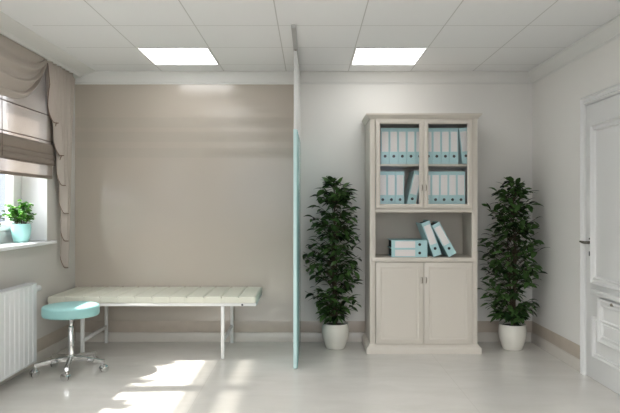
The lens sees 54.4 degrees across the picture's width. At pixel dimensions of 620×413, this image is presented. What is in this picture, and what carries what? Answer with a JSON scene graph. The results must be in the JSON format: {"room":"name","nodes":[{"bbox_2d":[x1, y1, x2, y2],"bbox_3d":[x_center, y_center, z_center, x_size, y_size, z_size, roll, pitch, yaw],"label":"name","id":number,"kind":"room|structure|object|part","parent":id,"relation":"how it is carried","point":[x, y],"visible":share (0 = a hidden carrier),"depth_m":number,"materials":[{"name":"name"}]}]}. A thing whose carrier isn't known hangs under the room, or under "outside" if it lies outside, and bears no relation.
{"room":"examination room","nodes":[
{"label":"examination room","id":0,"kind":"room"},
{"bbox_2d":[0,92,74,338],"bbox_3d":[-2.365,0.005,1.985,0.310,2.530,7.370,0,0,0],"label":"wall","id":1,"kind":"structure","parent":0,"point":[42,265],"depth_m":5.13,"materials":[{"name":"paint"}]},
{"bbox_2d":[0,283,41,381],"bbox_3d":[-2.146,0.882,4.088,0.128,0.603,1.255,0,0,0],"label":"radiator","id":2,"kind":"object","parent":1,"relation":"attached to","point":[18,303],"visible":1,"depth_m":4.31,"materials":[{"name":"white metal"}]},
{"bbox_2d":[0,283,28,292],"bbox_3d":[-2.135,0.593,4.030,0.075,0.017,1.118,0,0,0],"label":"grille","id":3,"kind":"object","parent":2,"relation":"attached to","point":[21,288],"depth_m":4.34,"materials":[{"name":"white metal"}]},
{"bbox_2d":[0,34,46,98],"bbox_3d":[-2.132,-0.988,4.150,0.063,0.424,1.516,0,0,0],"label":"curtain","id":4,"kind":"object","parent":1,"relation":"hanging from","point":[22,70],"visible":1,"depth_m":4.40,"materials":[{"name":"beige fabric"}]},
{"bbox_2d":[0,72,54,178],"bbox_3d":[-2.186,-0.715,4.110,0.039,0.966,2.060,0,0,0],"label":"blind","id":5,"kind":"object","parent":1,"relation":"hanging from","point":[26,147],"visible":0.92,"depth_m":4.68,"materials":[{"name":"beige fabric"}]},
{"bbox_3d":[-2.195,-0.765,4.110,0.009,0.009,2.060,0,0,0],"label":"rod","id":6,"kind":"part","parent":5,"relation":"part of","materials":[{"name":"brown"}]},
{"bbox_3d":[-2.199,-0.312,4.110,0.004,0.115,2.060,0,0,0],"label":"sheer panel","id":7,"kind":"part","parent":5,"relation":"part of","materials":[{"name":"beige fabric"}]},
{"bbox_3d":[-2.199,-0.849,4.110,0.003,0.698,2.060,0,0,0],"label":"sheer panel","id":8,"kind":"part","parent":5,"relation":"part of","materials":[{"name":"beige fabric"}]},
{"bbox_3d":[-2.195,-0.548,4.110,0.009,0.009,2.060,0,0,0],"label":"rod","id":9,"kind":"part","parent":5,"relation":"part of","materials":[{"name":"brown"}]},
{"bbox_3d":[-2.177,-0.350,4.110,0.006,0.006,2.060,0,0,0],"label":"rod","id":10,"kind":"part","parent":5,"relation":"part of","materials":[{"name":"brown fabric"}]},
{"bbox_2d":[0,174,56,250],"bbox_3d":[-2.324,-0.427,4.125,0.332,1.485,2.050,0,0,0],"label":"window","id":11,"kind":"structure","parent":1,"relation":"in","point":[32,190],"depth_m":5.07,"materials":[{"name":"white plastic"}]},
{"bbox_2d":[0,210,5,226],"bbox_3d":[-2.305,0.128,4.302,0.248,0.321,0.237,0,0,34],"label":"plant","id":12,"kind":"object","parent":11,"relation":"on","point":[2,218],"visible":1,"depth_m":4.35,"materials":[{"name":"plant"}]},
{"bbox_3d":[-2.436,-0.427,4.543,0.058,1.235,0.805,0,0,0],"label":"sash","id":13,"kind":"part","parent":11,"relation":"part of","materials":[{"name":"white plastic"}]},
{"bbox_2d":[2,199,35,242],"bbox_3d":[-2.321,0.114,4.839,0.252,0.350,0.234,0,0,14],"label":"plant","id":14,"kind":"object","parent":11,"relation":"on","point":[20,233],"visible":0.99,"depth_m":4.79,"materials":[{"name":"green plant"}]},
{"bbox_3d":[-2.315,0.213,4.830,0.152,0.151,0.152,0,0,0],"label":"pot","id":15,"kind":"part","parent":14,"relation":"part of","materials":[{"name":"teal ceramic"}]},
{"bbox_3d":[-2.292,0.301,4.125,0.267,0.026,2.050,0,0,0],"label":"sill","id":16,"kind":"part","parent":11,"relation":"part of","materials":[{"name":"white plastic"}]},
{"bbox_2d":[0,332,75,384],"bbox_3d":[-2.203,1.226,1.985,0.014,0.088,7.370,0,0,0],"label":"baseboard","id":17,"kind":"structure","parent":1,"relation":"attached to","point":[60,345],"depth_m":5.05,"materials":[{"name":"wood"}]},
{"bbox_2d":[0,11,95,77],"bbox_3d":[-2.103,-1.230,1.960,0.215,0.060,7.320,0,0,0],"label":"trim","id":18,"kind":"structure","parent":1,"relation":"attached to","point":[10,28],"depth_m":4.64,"materials":[{"name":"white paint"}]},
{"bbox_2d":[37,321,74,352],"bbox_3d":[-2.208,1.129,1.985,0.004,0.105,7.370,0,0,0],"label":"trim","id":19,"kind":"structure","parent":1,"relation":"attached to","point":[51,338],"depth_m":5.16,"materials":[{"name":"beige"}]},
{"bbox_2d":[45,61,74,267],"bbox_3d":[-2.143,-0.330,5.174,0.084,1.738,0.516,0,0,0],"label":"curtain","id":20,"kind":"object","parent":1,"relation":"hanging from","point":[60,84],"visible":0.98,"depth_m":5.23,"materials":[{"name":"beige fabric"}]},
{"bbox_3d":[-2.143,-0.236,5.118,0.080,1.550,0.336,0,0,0],"label":"edge trim","id":21,"kind":"part","parent":20,"relation":"part of","materials":[{"name":"brown fabric"}]},
{"bbox_2d":[75,84,531,320],"bbox_3d":[-0.115,0.005,5.770,4.810,2.530,0.200,0,0,0],"label":"wall","id":22,"kind":"structure","parent":0,"point":[177,185],"depth_m":5.67,"materials":[{"name":"beige paint"}]},
{"bbox_2d":[75,71,531,83],"bbox_3d":[-0.060,-1.204,5.639,4.300,0.112,0.062,0,0,0],"label":"trim","id":23,"kind":"structure","parent":22,"relation":"attached to","point":[98,77],"depth_m":5.64,"materials":[{"name":"white paint"}]},
{"bbox_2d":[75,321,531,331],"bbox_3d":[-0.060,1.129,5.668,4.300,0.105,0.004,0,0,0],"label":"trim","id":24,"kind":"structure","parent":22,"relation":"attached to","point":[90,326],"depth_m":5.67,"materials":[{"name":"beige paint"}]},
{"bbox_2d":[76,332,531,341],"bbox_3d":[-0.060,1.226,5.663,4.300,0.088,0.014,0,0,0],"label":"baseboard","id":25,"kind":"structure","parent":22,"relation":"attached to","point":[112,336],"depth_m":5.66,"materials":[{"name":"wood"}]},
{"bbox_2d":[0,342,619,412],"bbox_3d":[-0.115,1.370,1.985,4.810,0.200,7.770,0,0,0],"label":"floor","id":26,"kind":"structure","parent":0,"point":[141,377],"depth_m":4.35,"materials":[{"name":"tile"}]},
{"bbox_2d":[29,301,108,381],"bbox_3d":[-1.812,1.011,4.621,0.531,0.518,0.532,0,0,0],"label":"stool","id":27,"kind":"object","parent":26,"relation":"on","point":[70,311],"visible":1,"depth_m":4.54,"materials":[{"name":"teal leather"}]},
{"bbox_3d":[-1.951,1.168,4.545,0.242,0.052,0.032,0,0,-33],"label":"arm","id":28,"kind":"part","parent":27,"relation":"part of","materials":[{"name":"silver metal"}]},
{"bbox_3d":[-1.943,1.168,4.711,0.242,0.052,0.032,0,0,39],"label":"arm","id":29,"kind":"part","parent":27,"relation":"part of","materials":[{"name":"silver metal"}]},
{"bbox_3d":[-1.796,1.168,4.486,0.032,0.052,0.242,0,0,-15],"label":"arm","id":30,"kind":"part","parent":27,"relation":"part of","materials":[{"name":"silver metal"}]},
{"bbox_3d":[-1.833,0.794,4.622,0.418,0.084,0.418,0,0,0],"label":"seat","id":31,"kind":"part","parent":27,"relation":"part of","materials":[{"name":"teal leather"}]},
{"bbox_3d":[-1.782,1.168,4.754,0.032,0.052,0.242,0,0,21],"label":"arm","id":32,"kind":"part","parent":27,"relation":"part of","materials":[{"name":"silver metal"}]},
{"bbox_3d":[-1.692,1.168,4.615,0.242,0.052,0.032,0,0,3],"label":"arm","id":33,"kind":"part","parent":27,"relation":"part of","materials":[{"name":"silver metal"}]},
{"bbox_2d":[47,287,261,358],"bbox_3d":[-1.316,1.009,5.325,1.738,0.521,0.640,0,0,0],"label":"couch","id":34,"kind":"object","parent":26,"relation":"on","point":[104,296],"visible":0.96,"depth_m":5.07,"materials":[{"name":"beige leather"}]},
{"bbox_3d":[-1.895,1.049,5.022,0.028,0.442,0.024,0,0,0],"label":"leg","id":35,"kind":"part","parent":34,"relation":"part of","materials":[{"name":"white metal"}]},
{"bbox_3d":[-1.895,1.049,5.610,0.028,0.442,0.024,0,0,0],"label":"leg","id":36,"kind":"part","parent":34,"relation":"part of","materials":[{"name":"white metal"}]},
{"bbox_3d":[-1.316,0.776,5.325,1.738,0.055,0.640,0,0,0],"label":"mattress","id":37,"kind":"part","parent":34,"relation":"part of","materials":[{"name":"beige leather"}]},
{"bbox_3d":[-1.312,0.817,5.325,1.726,0.024,0.632,0,0,0],"label":"frame","id":38,"kind":"part","parent":34,"relation":"part of","materials":[{"name":"white metal"}]},
{"bbox_3d":[-0.727,1.049,5.022,0.028,0.442,0.024,0,0,0],"label":"leg","id":39,"kind":"part","parent":34,"relation":"part of","materials":[{"name":"white metal"}]},
{"bbox_3d":[-0.727,1.049,5.610,0.028,0.442,0.024,0,0,0],"label":"leg","id":40,"kind":"part","parent":34,"relation":"part of","materials":[{"name":"white metal"}]},
{"bbox_2d":[291,25,300,368],"bbox_3d":[-0.108,0.004,4.910,0.044,2.526,1.480,0,0,0],"label":"screen","id":41,"kind":"object","parent":26,"relation":"on","point":[296,131],"visible":1,"depth_m":4.71,"materials":[{"name":"teal tinted glass"},{"name":"grey aluminium"}]},
{"bbox_3d":[-0.114,-1.247,4.885,0.032,0.024,1.430,0,0,0],"label":"ceiling rail","id":42,"kind":"part","parent":41,"relation":"part of","materials":[{"name":"grey metal"}]},
{"bbox_3d":[-0.109,-0.911,5.180,0.024,0.611,0.940,0,0,1],"label":"panel","id":43,"kind":"part","parent":41,"relation":"part of","materials":[{"name":"white paint"}]},
{"bbox_3d":[-0.106,0.334,5.185,0.028,1.867,0.930,0,0,1],"label":"panel","id":44,"kind":"part","parent":41,"relation":"part of","materials":[{"name":"teal glass"}]},
{"bbox_2d":[302,176,362,349],"bbox_3d":[0.208,0.496,5.377,0.557,1.549,0.550,0,0,0],"label":"potted ficus","id":45,"kind":"object","parent":26,"relation":"on","point":[335,332],"visible":1,"depth_m":5.36,"materials":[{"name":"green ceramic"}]},
{"bbox_2d":[362,113,481,353],"bbox_3d":[0.982,0.233,5.410,0.996,2.074,0.480,0,0,0],"label":"display cabinet","id":46,"kind":"object","parent":26,"relation":"on","point":[414,305],"visible":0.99,"depth_m":5.20,"materials":[{"name":"beige wood"}]},
{"bbox_2d":[375,171,386,206],"bbox_3d":[0.635,-0.149,5.397,0.074,0.314,0.286,0,0,0],"label":"ring binder","id":47,"kind":"object","parent":46,"relation":"in","point":[383,174],"visible":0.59,"depth_m":5.25,"materials":[{"name":"teal"}]},
{"bbox_2d":[380,128,388,163],"bbox_3d":[0.655,-0.527,5.397,0.074,0.314,0.286,0,0,0],"label":"ring binder","id":48,"kind":"object","parent":46,"relation":"on","point":[384,132],"visible":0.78,"depth_m":5.25,"materials":[{"name":"teal"}]},
{"bbox_2d":[387,171,395,203],"bbox_3d":[0.710,-0.149,5.397,0.074,0.314,0.286,0,0,0],"label":"ring binder","id":49,"kind":"object","parent":46,"relation":"in","point":[391,175],"visible":0.64,"depth_m":5.25,"materials":[{"name":"teal"}]},
{"bbox_2d":[389,128,397,163],"bbox_3d":[0.730,-0.527,5.397,0.074,0.314,0.286,0,0,0],"label":"ring binder","id":50,"kind":"object","parent":46,"relation":"on","point":[393,132],"visible":0.83,"depth_m":5.25,"materials":[{"name":"teal"}]},
{"bbox_2d":[396,171,403,203],"bbox_3d":[0.785,-0.149,5.397,0.074,0.314,0.286,0,0,0],"label":"ring binder","id":51,"kind":"object","parent":46,"relation":"in","point":[399,174],"visible":0.64,"depth_m":5.25,"materials":[{"name":"teal"}]},
{"bbox_3d":[0.774,0.835,5.200,0.412,0.703,0.017,0,0,0],"label":"panel door","id":52,"kind":"part","parent":46,"relation":"part of","materials":[{"name":"beige wood"}]},
{"bbox_3d":[0.774,-0.367,5.201,0.412,0.767,0.018,0,0,0],"label":"glass door","id":53,"kind":"part","parent":46,"relation":"part of","materials":[{"name":"beige wood"}]},
{"bbox_2d":[398,128,406,163],"bbox_3d":[0.805,-0.527,5.397,0.074,0.314,0.286,0,0,0],"label":"ring binder","id":54,"kind":"object","parent":46,"relation":"on","point":[402,132],"visible":0.8,"depth_m":5.25,"materials":[{"name":"teal"}]},
{"bbox_2d":[387,247,426,256],"bbox_3d":[0.865,0.405,5.387,0.314,0.074,0.286,0,0,0],"label":"ring binder","id":55,"kind":"object","parent":46,"relation":"on","point":[392,252],"visible":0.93,"depth_m":5.25,"materials":[{"name":"teal"}]},
{"bbox_2d":[387,239,426,248],"bbox_3d":[0.865,0.331,5.387,0.314,0.074,0.286,0,0,0],"label":"ring binder","id":56,"kind":"object","parent":55,"relation":"on","point":[393,243],"visible":1,"depth_m":5.25,"materials":[{"name":"teal"}]},
{"bbox_2d":[407,128,414,163],"bbox_3d":[0.880,-0.527,5.397,0.074,0.314,0.286,0,0,0],"label":"ring binder","id":57,"kind":"object","parent":46,"relation":"on","point":[410,131],"visible":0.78,"depth_m":5.25,"materials":[{"name":"teal"}]},
{"bbox_2d":[404,170,418,203],"bbox_3d":[0.912,-0.154,5.397,0.143,0.322,0.286,0,0,0],"label":"ring binder","id":58,"kind":"object","parent":46,"relation":"in","point":[412,186],"visible":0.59,"depth_m":5.25,"materials":[{"name":"teal"}]},
{"bbox_2d":[415,128,418,163],"bbox_3d":[0.956,-0.527,5.397,0.074,0.314,0.286,0,0,0],"label":"ring binder","id":59,"kind":"object","parent":46,"relation":"on","point":[416,129],"visible":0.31,"depth_m":5.25,"materials":[{"name":"teal"}]},
{"bbox_2d":[375,164,466,168],"bbox_3d":[0.982,-0.361,5.439,0.892,0.018,0.397,0,0,0],"label":"shelf","id":60,"kind":"object","parent":46,"relation":"attached to","point":[382,166],"depth_m":5.30,"materials":[{"name":"beige wood"}]},
{"bbox_3d":[0.982,-0.780,5.414,0.996,0.048,0.472,0,0,0],"label":"cornice","id":61,"kind":"part","parent":46,"relation":"part of","materials":[{"name":"beige wood"}]},
{"bbox_2d":[372,254,474,261],"bbox_3d":[0.982,0.461,5.422,0.892,0.038,0.432,0,0,0],"label":"niche shelf","id":62,"kind":"object","parent":46,"relation":"attached to","point":[375,257],"depth_m":5.21,"materials":[{"name":"beige wood"}]},
{"bbox_2d":[417,171,430,203],"bbox_3d":[1.021,-0.149,5.397,0.074,0.314,0.286,0,0,0],"label":"ring binder","id":63,"kind":"object","parent":46,"relation":"in","point":[429,172],"visible":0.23,"depth_m":5.25,"materials":[{"name":"teal"}]},
{"bbox_2d":[416,220,440,256],"bbox_3d":[1.058,0.281,5.387,0.175,0.319,0.286,0,0,0],"label":"ring binder","id":64,"kind":"object","parent":46,"relation":"in","point":[425,229],"visible":1,"depth_m":5.25,"materials":[{"name":"teal"}]},
{"bbox_2d":[428,128,431,163],"bbox_3d":[1.030,-0.527,5.397,0.074,0.314,0.286,0,0,0],"label":"ring binder","id":65,"kind":"object","parent":46,"relation":"on","point":[429,129],"visible":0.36,"depth_m":5.25,"materials":[{"name":"teal"}]},
{"bbox_2d":[431,171,439,203],"bbox_3d":[1.095,-0.149,5.397,0.074,0.314,0.286,0,0,0],"label":"ring binder","id":66,"kind":"object","parent":46,"relation":"in","point":[435,175],"visible":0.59,"depth_m":5.25,"materials":[{"name":"teal"}]},
{"bbox_2d":[432,128,440,163],"bbox_3d":[1.106,-0.527,5.397,0.074,0.314,0.286,0,0,0],"label":"ring binder","id":67,"kind":"object","parent":46,"relation":"on","point":[436,132],"visible":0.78,"depth_m":5.25,"materials":[{"name":"teal"}]},
{"bbox_2d":[431,221,455,256],"bbox_3d":[1.167,0.286,5.387,0.216,0.309,0.286,0,0,0],"label":"ring binder","id":68,"kind":"object","parent":46,"relation":"on","point":[446,248],"visible":0.93,"depth_m":5.25,"materials":[{"name":"teal"}]},
{"bbox_2d":[440,171,447,203],"bbox_3d":[1.169,-0.149,5.397,0.074,0.314,0.286,0,0,0],"label":"ring binder","id":69,"kind":"object","parent":46,"relation":"in","point":[443,174],"visible":0.62,"depth_m":5.25,"materials":[{"name":"teal"}]},
{"bbox_2d":[441,128,449,163],"bbox_3d":[1.181,-0.527,5.397,0.074,0.314,0.286,0,0,0],"label":"ring binder","id":70,"kind":"object","parent":46,"relation":"on","point":[445,132],"visible":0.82,"depth_m":5.25,"materials":[{"name":"teal"}]},
{"bbox_3d":[1.190,0.835,5.200,0.412,0.703,0.017,0,0,0],"label":"panel door","id":71,"kind":"part","parent":46,"relation":"part of","materials":[{"name":"beige wood"}]},
{"bbox_3d":[1.190,-0.367,5.201,0.412,0.767,0.018,0,0,0],"label":"glass door","id":72,"kind":"part","parent":46,"relation":"part of","materials":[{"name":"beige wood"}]},
{"bbox_2d":[448,171,456,203],"bbox_3d":[1.243,-0.149,5.397,0.074,0.314,0.286,0,0,0],"label":"ring binder","id":73,"kind":"object","parent":46,"relation":"in","point":[452,175],"visible":0.63,"depth_m":5.25,"materials":[{"name":"teal"}]},
{"bbox_2d":[450,128,457,163],"bbox_3d":[1.256,-0.527,5.397,0.074,0.314,0.286,0,0,0],"label":"ring binder","id":74,"kind":"object","parent":46,"relation":"on","point":[453,131],"visible":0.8,"depth_m":5.25,"materials":[{"name":"teal"}]},
{"bbox_2d":[457,171,464,203],"bbox_3d":[1.317,-0.149,5.397,0.074,0.314,0.286,0,0,0],"label":"ring binder","id":75,"kind":"object","parent":46,"relation":"in","point":[460,174],"visible":0.58,"depth_m":5.25,"materials":[{"name":"teal"}]},
{"bbox_2d":[458,127,466,163],"bbox_3d":[1.350,-0.531,5.397,0.107,0.320,0.286,0,0,0],"label":"ring binder","id":76,"kind":"object","parent":46,"relation":"on","point":[462,132],"visible":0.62,"depth_m":5.25,"materials":[{"name":"teal"}]},
{"bbox_2d":[477,176,549,350],"bbox_3d":[1.773,0.501,5.354,0.576,1.537,0.587,0,0,0],"label":"potted ficus","id":77,"kind":"object","parent":26,"relation":"on","point":[512,332],"visible":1,"depth_m":5.32,"materials":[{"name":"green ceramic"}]},
{"bbox_2d":[0,0,619,70],"bbox_3d":[-0.115,-1.360,1.985,4.810,0.200,7.770,0,0,0],"label":"ceiling","id":78,"kind":"structure","parent":0,"point":[103,35],"depth_m":4.32,"materials":[{"name":"white tile"}]},
{"bbox_2d":[137,48,218,64],"bbox_3d":[-1.091,-1.258,5.066,0.573,0.004,0.573,0,0,0],"label":"recessed light","id":79,"kind":"object","parent":78,"relation":"in","point":[157,56],"visible":1,"depth_m":5.05,"materials":[{"name":"white paint"}]},
{"bbox_2d":[351,48,426,64],"bbox_3d":[0.646,-1.258,5.066,0.573,0.004,0.573,0,0,0],"label":"recessed light","id":80,"kind":"object","parent":78,"relation":"in","point":[361,56],"visible":1,"depth_m":5.05,"materials":[{"name":"white plastic"}]},
{"bbox_2d":[322,320,348,349],"bbox_3d":[0.229,1.157,5.420,0.244,0.225,0.244,0,0,0],"label":"pot","id":81,"kind":"object","parent":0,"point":[335,335],"depth_m":5.33,"materials":[{"name":"white ceramic"}]},
{"bbox_2d":[498,321,526,350],"bbox_3d":[1.807,1.157,5.380,0.244,0.225,0.244,0,0,0],"label":"pot","id":82,"kind":"object","parent":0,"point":[512,336],"depth_m":5.29,"materials":[{"name":"white ceramic"}]},
{"bbox_2d":[532,36,619,344],"bbox_3d":[2.190,0.005,1.985,0.200,2.530,7.370,0,0,0],"label":"wall","id":83,"kind":"structure","parent":0,"point":[556,97],"depth_m":5.03,"materials":[{"name":"white paint"}]},
{"bbox_2d":[531,333,579,370],"bbox_3d":[2.083,1.226,1.985,0.014,0.088,7.370,0,0,0],"label":"baseboard","id":84,"kind":"structure","parent":83,"relation":"attached to","point":[571,360],"depth_m":5.08,"materials":[{"name":"stone"}]},
{"bbox_2d":[532,321,579,358],"bbox_3d":[2.088,1.129,1.985,0.004,0.105,7.370,0,0,0],"label":"trim","id":85,"kind":"structure","parent":83,"relation":"attached to","point":[572,348],"depth_m":5.08,"materials":[{"name":"beige stone"}]},
{"bbox_2d":[528,14,619,83],"bbox_3d":[2.059,-1.204,1.985,0.062,0.112,7.370,0,0,0],"label":"trim","id":86,"kind":"structure","parent":83,"relation":"attached to","point":[609,31],"depth_m":4.61,"materials":[{"name":"white paint"}]},
{"bbox_2d":[579,83,619,394],"bbox_3d":[2.057,0.222,4.101,0.067,2.096,1.002,0,0,0],"label":"door","id":87,"kind":"structure","parent":83,"relation":"in","point":[599,241],"depth_m":4.30,"materials":[{"name":"white paint"}]},
{"bbox_3d":[2.067,-0.017,4.114,0.022,1.174,0.647,0,0,0],"label":"panel moulding","id":88,"kind":"part","parent":87,"relation":"part of","materials":[{"name":"white paint"}]},
{"bbox_3d":[2.067,0.622,4.114,0.022,0.040,0.647,0,0,0],"label":"lock rail moulding","id":89,"kind":"part","parent":87,"relation":"part of","materials":[{"name":"white paint"}]},
{"bbox_3d":[2.069,0.953,4.105,0.018,0.305,0.630,0,0,0],"label":"panel moulding","id":90,"kind":"part","parent":87,"relation":"part of","materials":[{"name":"white paint"}]},
{"bbox_3d":[2.065,0.812,4.107,0.026,0.315,0.415,0,0,0],"label":"raised panel","id":91,"kind":"part","parent":87,"relation":"part of","materials":[{"name":"white paint"}]}
]}

